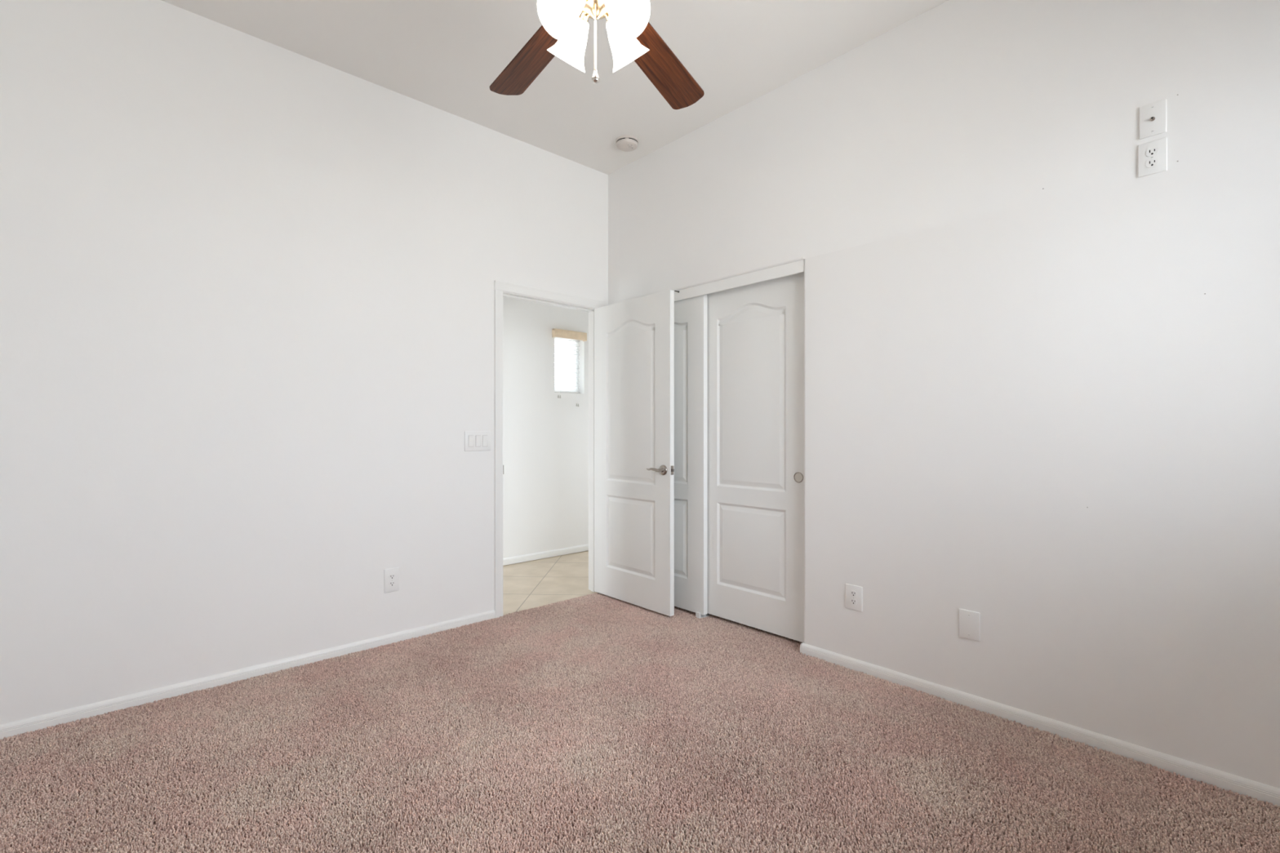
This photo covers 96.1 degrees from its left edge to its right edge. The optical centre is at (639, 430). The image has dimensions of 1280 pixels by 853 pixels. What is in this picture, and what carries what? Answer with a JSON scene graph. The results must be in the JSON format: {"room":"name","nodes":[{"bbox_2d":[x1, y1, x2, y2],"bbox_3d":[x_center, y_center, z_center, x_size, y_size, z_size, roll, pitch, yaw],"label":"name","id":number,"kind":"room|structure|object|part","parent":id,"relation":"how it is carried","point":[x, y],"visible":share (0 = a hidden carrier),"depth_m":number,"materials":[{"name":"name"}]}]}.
{"room":"empty bedroom","nodes":[
{"label":"empty bedroom","id":0,"kind":"room"},
{"bbox_2d":[0,0,608,724],"bbox_3d":[-0.757,-0.350,3.825,5.355,3.062,0.115,0,0,-43],"label":"wall","id":1,"kind":"structure","parent":0,"point":[246,281],"depth_m":2.67,"materials":[{"name":"paint"}]},
{"bbox_2d":[0,609,495,740],"bbox_3d":[-1.795,1.152,2.781,2.413,0.058,0.012,0,0,-43],"label":"baseboard","id":2,"kind":"structure","parent":1,"relation":"attached to","point":[11,729],"depth_m":2.64,"materials":[{"name":"white wood"}]},
{"bbox_2d":[384,567,399,593],"bbox_3d":[-1.370,0.826,3.176,0.081,0.130,0.008,0,0,-43],"label":"power outlet","id":3,"kind":"object","parent":1,"relation":"attached to","point":[392,575],"visible":1,"depth_m":3.17,"materials":[{"name":"white plastic"}]},
{"bbox_2d":[388,581,395,586],"bbox_3d":[-1.369,0.846,3.175,0.034,0.028,0.003,0,0,-43],"label":"receptacle","id":4,"kind":"object","parent":3,"relation":"attached to","point":[391,584],"depth_m":3.17,"materials":[{"name":"white plastic"}]},
{"bbox_2d":[388,573,395,579],"bbox_3d":[-1.369,0.806,3.175,0.034,0.028,0.003,0,0,-43],"label":"receptacle","id":5,"kind":"object","parent":3,"relation":"attached to","point":[391,576],"depth_m":3.17,"materials":[{"name":"white plastic"}]},
{"bbox_2d":[464,431,490,451],"bbox_3d":[-0.993,0.064,3.523,0.173,0.121,0.009,0,0,-43],"label":"light switch","id":6,"kind":"object","parent":1,"relation":"attached to","point":[473,440],"visible":1,"depth_m":3.52,"materials":[{"name":"white plastic"}]},
{"bbox_2d":[493,280,606,617],"bbox_3d":[-0.619,0.120,3.942,0.893,2.121,0.130,0,0,-43],"label":"door frame","id":7,"kind":"structure","parent":1,"relation":"attached to","point":[501,289],"depth_m":3.63,"materials":[{"name":"white wood"}]},
{"bbox_2d":[594,289,674,616],"bbox_3d":[-0.057,0.140,3.870,0.148,2.034,0.781,0,0,-43],"label":"door","id":8,"kind":"structure","parent":1,"relation":"in","point":[634,338],"depth_m":3.83,"materials":[{"name":"paint"}]},
{"bbox_3d":[0.078,0.247,3.634,0.024,0.022,0.134,0,0,-39],"label":"lever","id":9,"kind":"part","parent":8,"relation":"part of","materials":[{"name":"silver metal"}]},
{"bbox_3d":[0.131,0.249,3.606,0.047,0.065,0.065,0,0,-43],"label":"handle","id":10,"kind":"part","parent":8,"relation":"part of","materials":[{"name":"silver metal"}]},
{"bbox_2d":[502,297,588,565],"bbox_3d":[-1.130,-0.156,5.169,4.080,2.850,0.170,0,0,-43],"label":"wall","id":11,"kind":"structure","parent":0,"point":[545,436],"depth_m":5.25,"materials":[{"name":"paint"}]},
{"bbox_2d":[502,544,588,565],"bbox_3d":[-1.068,1.140,5.102,3.850,0.058,0.012,0,0,-43],"label":"baseboard","id":12,"kind":"structure","parent":11,"relation":"attached to","point":[521,558],"depth_m":5.27,"materials":[{"name":"white wood"}]},
{"bbox_2d":[556,341,577,391],"bbox_3d":[-0.761,-0.644,5.577,0.345,0.574,0.060,0,0,-43],"label":"window","id":13,"kind":"structure","parent":11,"relation":"in","point":[571,341],"depth_m":5.65,"materials":[{"name":"white glass"}]},
{"bbox_2d":[551,328,586,406],"bbox_3d":[-0.699,-0.586,5.486,0.368,0.714,0.156,0,0,-43],"label":"window blind","id":14,"kind":"object","parent":13,"relation":"attached to","point":[558,334],"visible":0.88,"depth_m":5.52,"materials":[{"name":"white plastic"}]},
{"bbox_3d":[-0.744,-0.611,5.370,0.001,0.561,0.003,0,0,-43],"label":"pull cord","id":15,"kind":"part","parent":14,"relation":"part of","materials":[{"name":"white plastic"}]},
{"bbox_3d":[-0.726,-0.371,5.538,0.333,0.016,0.044,0,0,-43],"label":"rail","id":16,"kind":"part","parent":14,"relation":"part of","materials":[{"name":"white plastic"}]},
{"bbox_3d":[-0.604,-0.575,5.499,0.001,0.632,0.003,0,0,-43],"label":"pull cord","id":17,"kind":"part","parent":14,"relation":"part of","materials":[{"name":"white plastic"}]},
{"bbox_3d":[-0.590,-0.574,5.512,0.001,0.635,0.003,0,0,-43],"label":"pull cord","id":18,"kind":"part","parent":14,"relation":"part of","materials":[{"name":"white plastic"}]},
{"bbox_2d":[161,0,948,174],"bbox_3d":[-0.125,-1.931,1.651,3.336,0.100,3.937,0,0,-43],"label":"ceiling","id":19,"kind":"structure","parent":0,"point":[446,55],"depth_m":2.84,"materials":[{"name":"paint"}]},
{"bbox_2d":[489,0,704,109],"bbox_3d":[-0.154,-1.432,1.695,1.258,0.898,1.224,0,0,-43],"label":"ceiling fan","id":20,"kind":"object","parent":19,"relation":"hanging from","point":[562,33],"visible":1,"depth_m":1.72,"materials":[{"name":"brown wood"}]},
{"bbox_3d":[-0.379,-1.281,1.995,0.134,0.006,0.479,-14,8,-36],"label":"blade","id":21,"kind":"part","parent":20,"relation":"part of","materials":[{"name":"brown wood"}]},
{"bbox_3d":[-0.198,-1.170,1.582,0.126,0.116,0.126,2,-40,43],"label":"lamp shade","id":22,"kind":"part","parent":20,"relation":"part of","materials":[{"name":"white glass"}]},
{"bbox_3d":[-0.195,-1.174,1.585,0.042,0.080,0.042,2,-40,43],"label":"bulb","id":23,"kind":"part","parent":20,"relation":"part of","materials":[{"name":"white glass"}]},
{"bbox_3d":[-0.198,-1.170,1.726,0.126,0.116,0.126,-2,43,-47],"label":"lamp shade","id":24,"kind":"part","parent":20,"relation":"part of","materials":[{"name":"white glass"}]},
{"bbox_2d":[578,11,589,23],"bbox_3d":[-0.163,-1.226,1.691,0.044,0.058,0.044,-2,43,-47],"label":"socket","id":25,"kind":"object","parent":20,"relation":"attached to","point":[584,17],"depth_m":1.68,"materials":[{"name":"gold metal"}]},
{"bbox_3d":[-0.126,-1.085,1.624,0.007,0.144,0.007,0,0,32],"label":"pull rod","id":26,"kind":"part","parent":20,"relation":"part of","materials":[{"name":"white metal"}]},
{"bbox_3d":[-0.057,-1.174,1.585,0.042,0.080,0.042,2,-43,-47],"label":"bulb","id":27,"kind":"part","parent":20,"relation":"part of","materials":[{"name":"white glass"}]},
{"bbox_3d":[-0.054,-1.170,1.726,0.126,0.116,0.126,-2,40,43],"label":"lamp shade","id":28,"kind":"part","parent":20,"relation":"part of","materials":[{"name":"white glass"}]},
{"bbox_3d":[-0.054,-1.170,1.582,0.126,0.116,0.126,2,-43,-47],"label":"lamp shade","id":29,"kind":"part","parent":20,"relation":"part of","materials":[{"name":"white glass"}]},
{"bbox_3d":[0.082,-1.272,2.024,0.134,0.006,0.479,-13,-7,29],"label":"blade","id":30,"kind":"part","parent":20,"relation":"part of","materials":[{"name":"brown wood"}]},
{"bbox_2d":[615,134,638,151],"bbox_3d":[-0.084,-1.858,3.733,0.148,0.046,0.148,0,0,0],"label":"smoke detector","id":31,"kind":"object","parent":19,"relation":"attached to","point":[627,143],"visible":1,"depth_m":3.69,"materials":[{"name":"plastic"}]},
{"bbox_2d":[3,551,1279,852],"bbox_3d":[0.163,1.228,2.736,5.250,0.106,5.160,0,0,-43],"label":"floor","id":32,"kind":"structure","parent":0,"point":[529,584],"depth_m":4.00,"materials":[{"name":"tile"}]},
{"bbox_2d":[0,592,1279,852],"bbox_3d":[-0.083,1.173,1.702,3.458,0.016,3.943,0,0,-43],"label":"carpet","id":33,"kind":"structure","parent":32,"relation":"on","point":[572,623],"depth_m":2.01,"materials":[{"name":"brown carpet"}]},
{"bbox_2d":[695,611,710,618],"bbox_3d":[0.398,1.161,3.636,0.100,0.040,0.035,0,0,-43],"label":"floor guide","id":34,"kind":"object","parent":32,"relation":"on","point":[698,615],"visible":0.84,"depth_m":3.61,"materials":[{"name":"white plastic"}]},
{"bbox_2d":[608,0,1279,788],"bbox_3d":[1.182,-0.350,2.779,0.116,3.062,4.052,0,0,-43],"label":"wall","id":35,"kind":"structure","parent":0,"point":[1042,373],"depth_m":2.29,"materials":[{"name":"paint"}]},
{"bbox_2d":[674,294,706,615],"bbox_3d":[0.151,0.141,3.876,0.035,2.020,0.762,0,0,-43],"label":"door","id":36,"kind":"structure","parent":35,"relation":"in","point":[690,314],"depth_m":3.66,"materials":[{"name":"paint"}]},
{"bbox_2d":[674,259,804,302],"bbox_3d":[0.399,-0.874,3.631,0.105,0.064,1.495,0,0,-43],"label":"trim","id":37,"kind":"structure","parent":35,"relation":"attached to","point":[797,267],"depth_m":3.34,"materials":[{"name":"white wood"}]},
{"bbox_2d":[706,272,804,642],"bbox_3d":[0.656,0.141,3.393,0.040,2.020,0.762,0,0,-43],"label":"door","id":38,"kind":"structure","parent":35,"relation":"in","point":[755,332],"depth_m":3.35,"materials":[{"name":"paint"}]},
{"bbox_3d":[0.865,0.256,3.140,0.005,0.058,0.058,0,0,-43],"label":"finger pull","id":39,"kind":"part","parent":38,"relation":"part of","materials":[{"name":"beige metal"}]},
{"bbox_2d":[794,472,802,481],"bbox_3d":[0.867,0.256,3.142,0.001,0.050,0.050,0,0,-43],"label":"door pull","id":40,"kind":"object","parent":38,"relation":"on","point":[797,476],"depth_m":3.14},
{"bbox_2d":[845,583,862,611],"bbox_3d":[1.052,0.822,2.830,0.008,0.121,0.088,0,0,-43],"label":"power outlet","id":41,"kind":"object","parent":35,"relation":"attached to","point":[854,593],"visible":1,"depth_m":2.83,"materials":[{"name":"white plastic"}]},
{"bbox_2d":[850,598,857,604],"bbox_3d":[1.051,0.842,2.828,0.003,0.028,0.034,0,0,-43],"label":"receptacle","id":42,"kind":"object","parent":41,"relation":"attached to","point":[853,601],"depth_m":2.83,"materials":[{"name":"white plastic"}]},
{"bbox_2d":[850,590,857,596],"bbox_3d":[1.051,0.802,2.828,0.003,0.028,0.034,0,0,-43],"label":"receptacle","id":43,"kind":"object","parent":41,"relation":"attached to","point":[853,593],"depth_m":2.83,"materials":[{"name":"white plastic"}]},
{"bbox_2d":[959,608,979,641],"bbox_3d":[1.403,0.828,2.450,0.007,0.121,0.081,0,0,-43],"label":"blank plate","id":44,"kind":"object","parent":35,"relation":"attached to","point":[969,621],"visible":1,"depth_m":2.45,"materials":[{"name":"white plastic"}]},
{"bbox_2d":[800,642,1279,808],"bbox_3d":[1.648,1.152,2.196,0.032,0.058,2.332,0,0,-43],"label":"baseboard","id":45,"kind":"structure","parent":35,"relation":"attached to","point":[1262,792],"depth_m":2.19,"materials":[{"name":"white wood"}]},
{"bbox_2d":[1137,137,1167,177],"bbox_3d":[1.800,-0.959,2.020,0.008,0.116,0.078,0,0,-43],"label":"power outlet","id":46,"kind":"object","parent":35,"relation":"attached to","point":[1152,155],"visible":1,"depth_m":2.02,"materials":[{"name":"white plastic"}]},
{"bbox_2d":[1146,158,1158,167],"bbox_3d":[1.798,-0.940,2.018,0.003,0.028,0.034,0,0,-43],"label":"receptacle","id":47,"kind":"object","parent":46,"relation":"attached to","point":[1150,162],"depth_m":2.02,"materials":[{"name":"white plastic"}]},
{"bbox_2d":[1146,146,1158,156],"bbox_3d":[1.798,-0.979,2.018,0.003,0.028,0.034,0,0,-43],"label":"receptacle","id":48,"kind":"object","parent":46,"relation":"attached to","point":[1150,151],"depth_m":2.02,"materials":[{"name":"white plastic"}]},
{"bbox_2d":[1138,98,1166,139],"bbox_3d":[1.797,-1.093,2.016,0.017,0.115,0.072,0,0,-43],"label":"cable plate","id":49,"kind":"object","parent":35,"relation":"attached to","point":[1152,117],"visible":1,"depth_m":2.02,"materials":[{"name":"white plastic"}]}
]}

